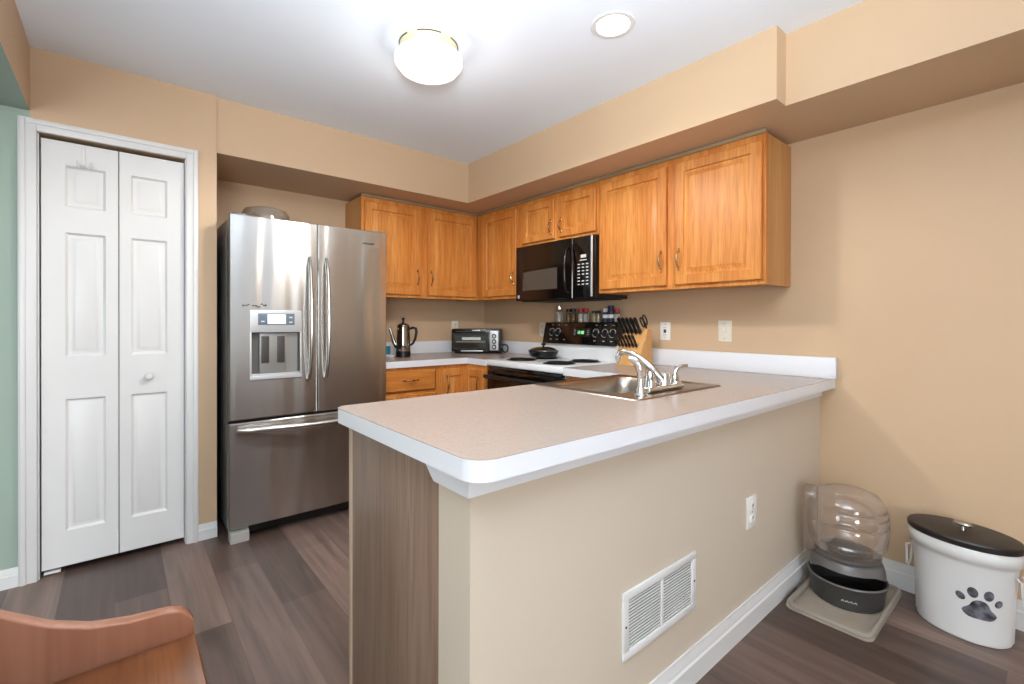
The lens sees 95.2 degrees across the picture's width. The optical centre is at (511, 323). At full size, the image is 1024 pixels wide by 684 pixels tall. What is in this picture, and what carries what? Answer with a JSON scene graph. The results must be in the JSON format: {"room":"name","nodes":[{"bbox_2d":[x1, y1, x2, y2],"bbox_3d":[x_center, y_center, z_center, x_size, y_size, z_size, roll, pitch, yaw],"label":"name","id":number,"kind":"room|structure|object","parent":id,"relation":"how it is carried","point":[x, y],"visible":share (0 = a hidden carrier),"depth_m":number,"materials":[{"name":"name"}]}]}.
{"room":"kitchen","nodes":[
{"label":"kitchen","id":0,"kind":"room"},
{"bbox_2d":[0,46,216,580],"bbox_3d":[-3.387,-0.042,1.557,4.008,2.426,0.693,0,0,-40],"label":"wall","id":1,"kind":"structure","parent":0,"point":[67,90],"depth_m":2.29,"materials":[{"name":"beige paint"}]},
{"bbox_2d":[0,567,17,590],"bbox_3d":[-3.453,1.131,1.048,3.250,0.085,0.014,0,0,-40],"label":"baseboard","id":2,"kind":"structure","parent":1,"relation":"attached to","point":[8,577],"depth_m":2.07,"materials":[{"name":"white paint"}]},
{"bbox_2d":[17,115,197,586],"bbox_3d":[-1.973,0.121,2.333,0.672,2.100,0.114,0,0,-40],"label":"door frame","id":3,"kind":"structure","parent":1,"relation":"attached to","point":[28,129],"depth_m":2.12,"materials":[{"name":"white paint"}]},
{"bbox_2d":[41,137,183,575],"bbox_3d":[-1.956,0.153,2.322,0.541,2.020,0.070,0,0,-40],"label":"door","id":4,"kind":"structure","parent":1,"relation":"in","point":[112,358],"depth_m":2.30,"materials":[{"name":"white paint"}]},
{"bbox_2d":[76,145,90,169],"bbox_3d":[-2.037,-0.794,2.225,0.054,0.118,0.037,0,0,-40],"label":"hook","id":5,"kind":"object","parent":4,"relation":"hanging from","point":[83,146],"visible":1,"depth_m":2.23,"materials":[{"name":"white paint"}]},
{"bbox_2d":[198,521,216,540],"bbox_3d":[-1.660,1.129,2.550,0.086,0.085,0.014,0,0,-40],"label":"baseboard","id":6,"kind":"structure","parent":1,"relation":"attached to","point":[208,530],"depth_m":2.55,"materials":[{"name":"white paint"}]},
{"bbox_2d":[217,180,483,341],"bbox_3d":[-1.170,-0.046,3.801,2.272,2.426,0.100,0,0,-40],"label":"wall","id":7,"kind":"structure","parent":0,"point":[432,318],"depth_m":3.60,"materials":[{"name":"beige paint"}]},
{"bbox_2d":[345,193,476,301],"bbox_3d":[-0.780,-0.577,3.818,1.032,0.745,0.365,0,0,-40],"label":"upper cabinet","id":8,"kind":"object","parent":7,"relation":"attached to","point":[431,251],"visible":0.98,"depth_m":3.71,"materials":[{"name":"brown wood"}]},
{"bbox_2d":[451,321,457,333],"bbox_3d":[-0.511,0.032,4.262,0.072,0.116,0.040,0,0,-40],"label":"wall outlet","id":9,"kind":"object","parent":7,"relation":"attached to","point":[454,324],"visible":0.56,"depth_m":4.26,"materials":[{"name":"beige plastic"}]},
{"bbox_2d":[386,340,541,354],"bbox_3d":[-0.500,0.204,3.712,1.325,0.102,0.895,0,0,-40],"label":"backsplash","id":10,"kind":"structure","parent":7,"relation":"attached to","point":[419,346],"depth_m":4.06,"materials":[{"name":"white laminate"}]},
{"bbox_2d":[15,0,864,163],"bbox_3d":[-0.482,-1.289,-0.142,6.480,0.100,7.015,0,0,-40],"label":"ceiling","id":11,"kind":"structure","parent":0,"point":[529,67],"depth_m":2.13,"materials":[{"name":"white paint"}]},
{"bbox_2d":[394,27,461,84],"bbox_3d":[-0.372,-1.179,2.094,0.300,0.140,0.300,0,0,-40],"label":"ceiling light","id":12,"kind":"object","parent":11,"relation":"attached to","point":[424,55],"visible":1,"depth_m":2.00,"materials":[{"name":"white glass"}]},
{"bbox_2d":[591,10,635,38],"bbox_3d":[0.420,-1.243,1.947,0.184,0.006,0.184,0,0,-40],"label":"recessed light","id":13,"kind":"object","parent":11,"relation":"in","point":[614,23],"visible":1,"depth_m":1.94,"materials":[{"name":"white paint"}]},
{"bbox_2d":[0,507,1023,683],"bbox_3d":[-0.489,1.236,-0.131,6.480,0.100,7.015,0,0,-40],"label":"floor","id":14,"kind":"structure","parent":0,"point":[271,607],"depth_m":1.86,"materials":[{"name":"wood"}]},
{"bbox_2d":[0,605,207,683],"bbox_3d":[-0.821,0.747,0.734,0.592,0.870,0.552,0,0,-40],"label":"wooden chair","id":15,"kind":"object","parent":14,"relation":"on","point":[159,645],"visible":1,"depth_m":0.98,"materials":[{"name":"brown wood"}]},
{"bbox_2d":[217,212,385,544],"bbox_3d":[-1.367,0.284,3.006,0.886,1.772,0.809,0,0,-40],"label":"refrigerator","id":16,"kind":"object","parent":14,"relation":"on","point":[301,306],"visible":0.89,"depth_m":2.69,"materials":[{"name":"grey metal"}]},
{"bbox_2d":[241,206,288,219],"bbox_3d":[-1.467,-0.632,2.785,0.260,0.115,0.260,0,0,-40],"label":"glass bowl","id":17,"kind":"object","parent":16,"relation":"on","point":[262,210],"visible":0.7,"depth_m":2.78,"materials":[{"name":"brown"}]},
{"bbox_2d":[349,428,438,683],"bbox_3d":[0.201,0.749,1.751,1.509,0.873,0.566,0,0,-40],"label":"base cabinet","id":18,"kind":"object","parent":14,"relation":"on","point":[394,496],"visible":0.15,"depth_m":1.26,"materials":[{"name":"brown wood"}]},
{"bbox_2d":[338,348,837,498],"bbox_3d":[0.370,0.259,2.054,2.155,0.193,1.221,0,0,-40],"label":"countertop","id":19,"kind":"structure","parent":18,"relation":"on","point":[471,444],"depth_m":1.39,"materials":[{"name":"white laminate"}]},
{"bbox_2d":[535,374,719,400],"bbox_3d":[0.496,0.347,2.016,0.610,0.173,0.540,0,0,-40],"label":"sink","id":20,"kind":"object","parent":19,"relation":"in","point":[621,386],"visible":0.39,"depth_m":2.11,"materials":[{"name":"silver metal"}]},
{"bbox_2d":[628,355,647,396],"bbox_3d":[0.461,0.188,1.704,0.070,0.148,0.052,0,0,-10],"label":"sprayer","id":21,"kind":"object","parent":20,"relation":"on","point":[640,389],"visible":1,"depth_m":1.70,"materials":[{"name":"silver metal"}]},
{"bbox_2d":[615,349,687,392],"bbox_3d":[0.555,0.182,1.918,0.274,0.158,0.211,0,0,-40],"label":"faucet","id":22,"kind":"object","parent":20,"relation":"on","point":[664,383],"visible":0.97,"depth_m":1.84,"materials":[{"name":"silver metal"}]},
{"bbox_2d":[617,328,652,365],"bbox_3d":[0.790,0.145,3.012,0.140,0.232,0.184,0,0,-40],"label":"knife block","id":23,"kind":"object","parent":19,"relation":"on","point":[644,341],"visible":0.58,"depth_m":2.96,"materials":[{"name":"brown wood"}]},
{"bbox_2d":[614,334,620,347],"bbox_3d":[0.682,0.110,3.019,0.070,0.090,0.014,0,0,-40],"label":"steak knife","id":24,"kind":"object","parent":23,"relation":"in","point":[615,335],"visible":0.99,"depth_m":3.01,"materials":[{"name":"black"}]},
{"bbox_2d":[617,334,623,347],"bbox_3d":[0.698,0.110,2.999,0.070,0.090,0.014,0,0,-40],"label":"steak knife","id":25,"kind":"object","parent":23,"relation":"in","point":[618,335],"visible":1,"depth_m":2.99,"materials":[{"name":"black"}]},
{"bbox_2d":[617,317,625,334],"bbox_3d":[0.712,0.015,3.041,0.091,0.116,0.019,0,0,-40],"label":"kitchen knife","id":26,"kind":"object","parent":23,"relation":"in","point":[618,318],"visible":0.96,"depth_m":3.04,"materials":[{"name":"black plastic"}]},
{"bbox_2d":[621,334,627,347],"bbox_3d":[0.715,0.110,2.979,0.070,0.090,0.014,0,0,-40],"label":"steak knife","id":27,"kind":"object","parent":23,"relation":"in","point":[622,336],"visible":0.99,"depth_m":2.97,"materials":[{"name":"black"}]},
{"bbox_2d":[621,317,629,334],"bbox_3d":[0.732,0.015,3.018,0.091,0.116,0.019,0,0,-40],"label":"kitchen knife","id":28,"kind":"object","parent":23,"relation":"in","point":[622,318],"visible":0.94,"depth_m":3.01,"materials":[{"name":"black plastic"}]},
{"bbox_2d":[624,334,630,347],"bbox_3d":[0.732,0.110,2.959,0.070,0.090,0.014,0,0,-40],"label":"steak knife","id":29,"kind":"object","parent":23,"relation":"in","point":[625,335],"visible":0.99,"depth_m":2.96,"materials":[{"name":"black"}]},
{"bbox_2d":[625,317,633,334],"bbox_3d":[0.752,0.015,2.994,0.091,0.116,0.019,0,0,-40],"label":"kitchen knife","id":30,"kind":"object","parent":23,"relation":"in","point":[626,318],"visible":0.94,"depth_m":2.99,"materials":[{"name":"black plastic"}]},
{"bbox_2d":[627,334,633,347],"bbox_3d":[0.748,0.110,2.940,0.070,0.090,0.014,0,0,-40],"label":"steak knife","id":31,"kind":"object","parent":23,"relation":"in","point":[628,335],"visible":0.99,"depth_m":2.93,"materials":[{"name":"black"}]},
{"bbox_2d":[629,317,637,334],"bbox_3d":[0.771,0.015,2.970,0.091,0.116,0.019,0,0,-40],"label":"kitchen knife","id":32,"kind":"object","parent":23,"relation":"in","point":[630,318],"visible":0.98,"depth_m":2.96,"materials":[{"name":"black plastic"}]},
{"bbox_2d":[631,335,637,348],"bbox_3d":[0.765,0.110,2.920,0.070,0.090,0.014,0,0,-40],"label":"steak knife","id":33,"kind":"object","parent":23,"relation":"in","point":[632,336],"visible":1,"depth_m":2.92,"materials":[{"name":"black"}]},
{"bbox_2d":[633,317,641,334],"bbox_3d":[0.791,0.015,2.946,0.091,0.116,0.019,0,0,-40],"label":"kitchen knife","id":34,"kind":"object","parent":23,"relation":"in","point":[635,321],"visible":1,"depth_m":2.94,"materials":[{"name":"black plastic"}]},
{"bbox_2d":[639,314,647,328],"bbox_3d":[0.829,-0.012,2.945,0.085,0.097,0.010,0,0,-40],"label":"scissors","id":35,"kind":"object","parent":23,"relation":"on","point":[643,315],"visible":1,"depth_m":2.94,"materials":[{"name":"black"}]},
{"bbox_2d":[386,365,439,400],"bbox_3d":[-0.887,0.735,3.513,0.475,0.868,0.652,0,0,-40],"label":"base cabinet","id":36,"kind":"object","parent":14,"relation":"on","point":[408,382],"visible":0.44,"depth_m":3.29,"materials":[{"name":"brown wood"}]},
{"bbox_2d":[440,363,488,394],"bbox_3d":[-0.312,0.735,3.858,0.845,0.868,0.862,0,0,-40],"label":"base cabinet","id":37,"kind":"object","parent":14,"relation":"on","point":[454,378],"visible":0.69,"depth_m":3.50,"materials":[{"name":"brown wood"}]},
{"bbox_2d":[386,340,541,368],"bbox_3d":[-0.500,0.227,3.712,1.325,0.148,0.895,0,0,-40],"label":"countertop","id":38,"kind":"structure","parent":37,"relation":"on","point":[423,353],"depth_m":3.83,"materials":[{"name":"white laminate"}]},
{"bbox_2d":[386,345,390,354],"bbox_3d":[-0.973,0.207,3.602,0.080,0.093,0.080,0,0,-40],"label":"sponge holder","id":39,"kind":"object","parent":38,"relation":"on","point":[388,347],"visible":0.34,"depth_m":3.58,"materials":[{"name":"teal plastic"}]},
{"bbox_2d":[388,317,417,356],"bbox_3d":[-0.839,0.101,3.604,0.207,0.306,0.112,0,0,26],"label":"percolator","id":40,"kind":"object","parent":38,"relation":"on","point":[402,344],"visible":1,"depth_m":3.57,"materials":[{"name":"silver metal"}]},
{"bbox_2d":[452,328,508,352],"bbox_3d":[-0.273,0.148,4.108,0.492,0.212,0.287,0,0,2],"label":"toaster oven","id":41,"kind":"object","parent":38,"relation":"on","point":[463,339],"visible":1,"depth_m":4.00,"materials":[{"name":"black metal"}]},
{"bbox_2d":[461,350,482,351],"bbox_3d":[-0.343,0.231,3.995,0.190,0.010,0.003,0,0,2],"label":"tray","id":42,"kind":"object","parent":41,"relation":"on","point":[461,350],"depth_m":3.99,"materials":[{"name":"silver metal"}]},
{"bbox_2d":[483,322,622,388],"bbox_3d":[0.280,0.566,3.284,0.693,1.155,0.759,0,0,-40],"label":"stove","id":43,"kind":"object","parent":14,"relation":"on","point":[577,343],"visible":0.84,"depth_m":3.28,"materials":[{"name":"white metal"}]},
{"bbox_2d":[528,343,558,357],"bbox_3d":[0.208,0.193,3.475,0.291,0.104,0.232,0,0,-27],"label":"frying pan","id":44,"kind":"object","parent":43,"relation":"on","point":[539,352],"visible":1,"depth_m":3.40,"materials":[{"name":"black metal"}]},
{"bbox_2d":[487,357,616,373],"bbox_3d":[0.303,0.280,3.301,0.635,0.042,0.759,0,0,-40],"label":"cooktop","id":45,"kind":"object","parent":43,"relation":"in","point":[530,365],"depth_m":3.15,"materials":[{"name":"white metal"}]},
{"bbox_2d":[556,305,562,321],"bbox_3d":[0.372,-0.079,3.662,0.058,0.130,0.058,0,0,-40],"label":"spice shaker","id":46,"kind":"object","parent":43,"relation":"on","point":[559,312],"visible":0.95,"depth_m":3.64,"materials":[{"name":"clear glass"}]},
{"bbox_2d":[566,309,570,321],"bbox_3d":[0.434,-0.065,3.588,0.044,0.103,0.044,0,0,-40],"label":"spice shaker","id":47,"kind":"object","parent":43,"relation":"on","point":[568,311],"visible":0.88,"depth_m":3.57,"materials":[{"name":"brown glass"}]},
{"bbox_2d":[570,309,575,321],"bbox_3d":[0.466,-0.064,3.550,0.044,0.103,0.044,0,0,-40],"label":"spice shaker","id":48,"kind":"object","parent":43,"relation":"on","point":[573,311],"visible":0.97,"depth_m":3.53,"materials":[{"name":"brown glass"}]},
{"bbox_2d":[578,309,582,321],"bbox_3d":[0.515,-0.063,3.491,0.044,0.102,0.044,0,0,-40],"label":"spice shaker","id":49,"kind":"object","parent":43,"relation":"on","point":[580,311],"visible":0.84,"depth_m":3.47,"materials":[{"name":"clear glass"}]},
{"bbox_2d":[572,328,590,336],"bbox_3d":[0.508,0.062,3.419,0.015,0.063,0.170,0,0,-40],"label":"clock","id":50,"kind":"object","parent":43,"relation":"on","point":[576,332],"depth_m":3.42,"materials":[{"name":"black plastic"}]},
{"bbox_2d":[583,308,588,321],"bbox_3d":[0.547,-0.063,3.453,0.044,0.102,0.044,0,0,-40],"label":"spice shaker","id":51,"kind":"object","parent":43,"relation":"on","point":[585,310],"visible":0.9,"depth_m":3.44,"materials":[{"name":"clear glass"}]},
{"bbox_2d":[592,311,595,321],"bbox_3d":[0.597,-0.054,3.393,0.037,0.084,0.037,0,0,-40],"label":"spice shaker","id":52,"kind":"object","parent":43,"relation":"on","point":[593,312],"visible":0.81,"depth_m":3.38,"materials":[{"name":"clear glass"}]},
{"bbox_2d":[596,311,600,321],"bbox_3d":[0.621,-0.054,3.364,0.037,0.084,0.037,0,0,-40],"label":"spice shaker","id":53,"kind":"object","parent":43,"relation":"on","point":[598,313],"visible":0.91,"depth_m":3.35,"materials":[{"name":"clear glass"}]},
{"bbox_2d":[602,308,607,321],"bbox_3d":[0.662,-0.060,3.315,0.042,0.098,0.042,0,0,-40],"label":"spice shaker","id":54,"kind":"object","parent":43,"relation":"on","point":[605,310],"visible":0.84,"depth_m":3.30,"materials":[{"name":"blue"}]},
{"bbox_2d":[608,305,613,321],"bbox_3d":[0.695,-0.070,3.277,0.047,0.118,0.047,0,0,-40],"label":"spice shaker","id":55,"kind":"object","parent":43,"relation":"on","point":[610,307],"visible":0.84,"depth_m":3.26,"materials":[{"name":"blue"}]},
{"bbox_2d":[614,309,619,321],"bbox_3d":[0.729,-0.058,3.243,0.042,0.095,0.042,0,0,-40],"label":"spice shaker","id":56,"kind":"object","parent":43,"relation":"on","point":[617,311],"visible":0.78,"depth_m":3.23,"materials":[{"name":"clear glass"}]},
{"bbox_2d":[566,376,581,379],"bbox_3d":[0.685,0.742,2.809,0.652,0.868,0.469,0,0,-40],"label":"base cabinet","id":57,"kind":"object","parent":14,"relation":"on","point":[567,377],"visible":0.02,"depth_m":2.78,"materials":[{"name":"brown wood"}]},
{"bbox_2d":[786,577,901,641],"bbox_3d":[1.424,1.168,2.000,0.510,0.027,0.300,0,0,-40],"label":"tray","id":58,"kind":"object","parent":14,"relation":"on","point":[804,601],"visible":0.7,"depth_m":1.89,"materials":[{"name":"beige plastic"}]},
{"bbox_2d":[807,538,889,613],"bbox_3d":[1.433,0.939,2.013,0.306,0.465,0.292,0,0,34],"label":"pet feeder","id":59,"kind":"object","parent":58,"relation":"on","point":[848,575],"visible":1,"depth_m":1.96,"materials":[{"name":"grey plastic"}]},
{"bbox_2d":[810,542,885,581],"bbox_3d":[1.440,1.026,2.012,0.268,0.090,0.254,0,0,34],"label":"hood","id":60,"kind":"object","parent":59,"relation":"attached to","point":[869,566],"depth_m":1.94,"materials":[{"name":"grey plastic"}]},
{"bbox_2d":[807,561,889,613],"bbox_3d":[1.433,1.119,2.002,0.273,0.104,0.286,0,0,-40],"label":"bowl","id":61,"kind":"object","parent":59,"relation":"on","point":[849,593],"depth_m":1.94,"materials":[{"name":"grey plastic"}]},
{"bbox_2d":[905,514,1023,648],"bbox_3d":[1.759,0.977,1.826,0.242,0.413,0.360,0,0,-27],"label":"bin","id":62,"kind":"object","parent":14,"relation":"on","point":[967,581],"visible":1,"depth_m":1.75,"materials":[{"name":"ceramic"}]},
{"bbox_2d":[955,587,1002,621],"bbox_3d":[1.718,1.029,1.721,0.125,0.113,0.013,0,0,38],"label":"print","id":63,"kind":"object","parent":62,"relation":"attached to","point":[973,604],"depth_m":1.72},
{"bbox_2d":[0,0,1023,222],"bbox_3d":[0.647,-1.087,0.805,3.332,0.307,6.815,0,0,-40],"label":"soffit","id":64,"kind":"structure","parent":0,"point":[867,61],"depth_m":2.20,"materials":[{"name":"beige paint"}]},
{"bbox_2d":[438,396,819,683],"bbox_3d":[0.685,0.747,1.704,2.122,0.868,0.125,0,0,-40],"label":"wall","id":65,"kind":"structure","parent":0,"point":[534,575],"depth_m":1.28,"materials":[{"name":"beige paint"}]},
{"bbox_2d":[621,550,695,662],"bbox_3d":[0.458,0.848,1.427,0.394,0.192,0.009,0,0,-40],"label":"air vent","id":66,"kind":"object","parent":65,"relation":"in","point":[648,605],"visible":1,"depth_m":1.41,"materials":[{"name":"white metal"}]},
{"bbox_2d":[649,538,818,683],"bbox_3d":[0.729,1.126,1.652,2.122,0.112,0.016,0,0,-40],"label":"baseboard","id":67,"kind":"structure","parent":65,"relation":"attached to","point":[691,666],"depth_m":1.72,"materials":[{"name":"white paint"}]},
{"bbox_2d":[746,494,756,529],"bbox_3d":[0.938,0.734,1.829,0.085,0.122,0.009,0,0,-40],"label":"wall outlet","id":68,"kind":"object","parent":65,"relation":"attached to","point":[751,502],"visible":1,"depth_m":1.82,"materials":[{"name":"white plastic"}]},
{"bbox_2d":[750,513,754,522],"bbox_3d":[0.940,0.758,1.827,0.032,0.030,0.004,0,0,-40],"label":"receptacle","id":69,"kind":"object","parent":68,"relation":"attached to","point":[752,515],"depth_m":1.82,"materials":[{"name":"grey plastic"}]},
{"bbox_2d":[750,501,754,509],"bbox_3d":[0.940,0.710,1.827,0.032,0.030,0.004,0,0,-40],"label":"receptacle","id":70,"kind":"object","parent":68,"relation":"attached to","point":[752,503],"depth_m":1.82,"materials":[{"name":"grey plastic"}]},
{"bbox_2d":[484,82,1023,599],"bbox_3d":[1.959,-0.029,1.912,0.100,2.426,6.815,0,0,-40],"label":"wall","id":71,"kind":"structure","parent":0,"point":[907,229],"depth_m":2.10,"materials":[{"name":"beige paint"}]},
{"bbox_2d":[477,202,519,300],"bbox_3d":[-0.023,-0.575,3.916,0.360,0.745,0.555,0,0,-40],"label":"upper cabinet","id":72,"kind":"object","parent":71,"relation":"attached to","point":[498,229],"visible":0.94,"depth_m":3.80,"materials":[{"name":"brown wood"}]},
{"bbox_2d":[540,322,545,335],"bbox_3d":[0.252,0.045,3.865,0.009,0.116,0.072,0,0,-40],"label":"wall outlet","id":73,"kind":"object","parent":71,"relation":"attached to","point":[542,324],"visible":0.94,"depth_m":3.86,"materials":[{"name":"beige plastic"}]},
{"bbox_2d":[519,178,598,246],"bbox_3d":[0.409,-0.764,3.401,0.360,0.360,0.782,0,0,-40],"label":"upper cabinet","id":74,"kind":"object","parent":71,"relation":"attached to","point":[572,211],"visible":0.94,"depth_m":3.25,"materials":[{"name":"brown wood"}]},
{"bbox_2d":[516,234,626,302],"bbox_3d":[0.394,-0.371,3.372,0.419,0.411,0.751,0,0,-40],"label":"microwave","id":75,"kind":"object","parent":74,"relation":"attached to","point":[565,270],"visible":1,"depth_m":3.21,"materials":[{"name":"black plastic"}]},
{"bbox_2d":[660,322,670,339],"bbox_3d":[0.981,0.045,2.994,0.010,0.116,0.072,0,0,-40],"label":"wall outlet","id":76,"kind":"object","parent":71,"relation":"attached to","point":[665,327],"visible":1,"depth_m":2.99,"materials":[{"name":"white plastic"}]},
{"bbox_2d":[663,326,666,335],"bbox_3d":[0.980,0.045,2.993,0.004,0.068,0.034,0,0,-40],"label":"receptacle","id":77,"kind":"object","parent":76,"relation":"attached to","point":[664,327],"depth_m":2.99,"materials":[{"name":"grey plastic"}]},
{"bbox_2d":[598,128,790,294],"bbox_3d":[0.988,-0.567,2.710,0.360,0.745,1.017,0,0,-40],"label":"upper cabinet","id":78,"kind":"object","parent":71,"relation":"attached to","point":[717,215],"visible":1,"depth_m":2.47,"materials":[{"name":"brown wood"}]},
{"bbox_2d":[718,320,731,341],"bbox_3d":[1.227,0.041,2.698,0.014,0.122,0.078,0,0,-40],"label":"light switch","id":79,"kind":"object","parent":71,"relation":"attached to","point":[724,326],"visible":1,"depth_m":2.69,"materials":[{"name":"beige plastic"}]},
{"bbox_2d":[652,348,837,378],"bbox_3d":[1.183,0.213,2.735,0.034,0.102,1.221,0,0,-40],"label":"backsplash","id":80,"kind":"structure","parent":71,"relation":"attached to","point":[804,366],"depth_m":2.55,"materials":[{"name":"white laminate"}]},
{"bbox_2d":[882,557,1023,631],"bbox_3d":[2.719,1.134,0.916,0.016,0.112,3.700,0,0,-40],"label":"baseboard","id":81,"kind":"structure","parent":71,"relation":"attached to","point":[900,575],"depth_m":2.07,"materials":[{"name":"white paint"}]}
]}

